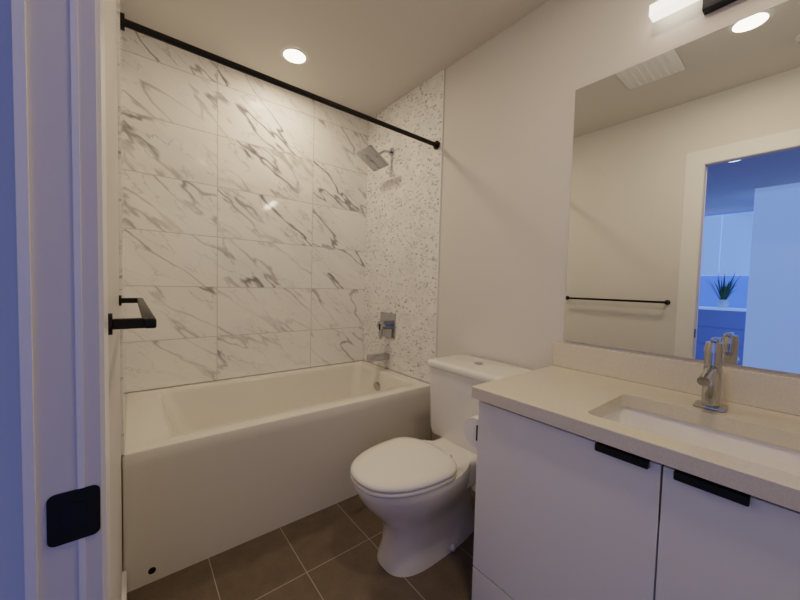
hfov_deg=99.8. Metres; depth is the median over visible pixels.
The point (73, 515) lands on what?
latch hole
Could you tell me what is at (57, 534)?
strike plate
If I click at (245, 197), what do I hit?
wall tiles
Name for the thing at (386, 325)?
shower valve
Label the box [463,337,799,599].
bathroom vanity
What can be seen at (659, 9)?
sconce
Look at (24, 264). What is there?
trim
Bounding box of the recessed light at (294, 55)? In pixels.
[281,47,307,63]
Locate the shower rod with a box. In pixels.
[120,12,439,149]
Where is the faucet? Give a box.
[692,337,728,412]
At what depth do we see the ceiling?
1.77 m
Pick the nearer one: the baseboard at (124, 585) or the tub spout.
the baseboard at (124, 585)
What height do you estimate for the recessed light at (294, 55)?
0.005 m
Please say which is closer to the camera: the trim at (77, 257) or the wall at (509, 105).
the trim at (77, 257)
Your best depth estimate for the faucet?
0.98 m
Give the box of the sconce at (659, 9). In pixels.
[649,0,736,21]
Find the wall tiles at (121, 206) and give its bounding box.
[117,0,125,454]
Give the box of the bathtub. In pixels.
[122,360,431,592]
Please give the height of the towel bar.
0.034 m
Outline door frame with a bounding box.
[25,0,122,599]
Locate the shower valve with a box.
[377,312,395,338]
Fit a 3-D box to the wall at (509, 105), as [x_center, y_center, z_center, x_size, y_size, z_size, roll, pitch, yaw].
[0.607,-0.149,1.713,0.100,2.440,2.928,-1,3,-39]
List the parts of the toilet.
seat, lid, bowl, tank lid, tank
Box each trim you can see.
[11,0,37,599]
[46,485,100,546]
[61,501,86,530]
[70,0,85,599]
[434,69,444,357]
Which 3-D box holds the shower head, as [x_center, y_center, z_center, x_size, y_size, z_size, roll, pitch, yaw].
[-0.155,-1.012,2.363,0.250,0.168,0.180,-1,3,-39]
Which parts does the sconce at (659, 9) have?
plate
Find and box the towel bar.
[108,295,156,334]
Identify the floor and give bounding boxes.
[127,490,474,599]
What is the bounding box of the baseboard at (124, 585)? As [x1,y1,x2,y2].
[122,570,126,599]
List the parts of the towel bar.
post, post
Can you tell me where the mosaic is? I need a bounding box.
[363,70,442,382]
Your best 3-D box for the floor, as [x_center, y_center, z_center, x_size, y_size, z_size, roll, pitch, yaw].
[-0.042,1.105,1.274,1.678,0.060,2.928,-1,3,-39]
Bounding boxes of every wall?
[0,0,24,599]
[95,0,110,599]
[126,360,360,393]
[364,0,799,440]
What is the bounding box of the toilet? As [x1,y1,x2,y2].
[350,354,532,576]
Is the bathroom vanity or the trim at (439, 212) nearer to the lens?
the bathroom vanity
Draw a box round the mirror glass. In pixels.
[564,0,799,373]
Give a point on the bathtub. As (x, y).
(211, 469)
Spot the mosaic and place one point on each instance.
(402, 219)
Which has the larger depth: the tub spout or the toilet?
the tub spout
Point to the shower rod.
(141, 29)
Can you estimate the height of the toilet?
0.760 m
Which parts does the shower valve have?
lever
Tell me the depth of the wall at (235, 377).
2.15 m
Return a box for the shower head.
[356,145,394,171]
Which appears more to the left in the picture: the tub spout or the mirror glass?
the tub spout
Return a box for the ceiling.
[122,0,548,116]
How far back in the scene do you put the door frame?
0.38 m
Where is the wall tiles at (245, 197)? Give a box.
[123,27,367,391]
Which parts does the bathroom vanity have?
door, handle, drawer, handle, door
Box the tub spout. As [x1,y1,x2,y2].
[367,352,388,361]
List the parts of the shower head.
arm, arm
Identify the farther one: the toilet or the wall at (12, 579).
the toilet

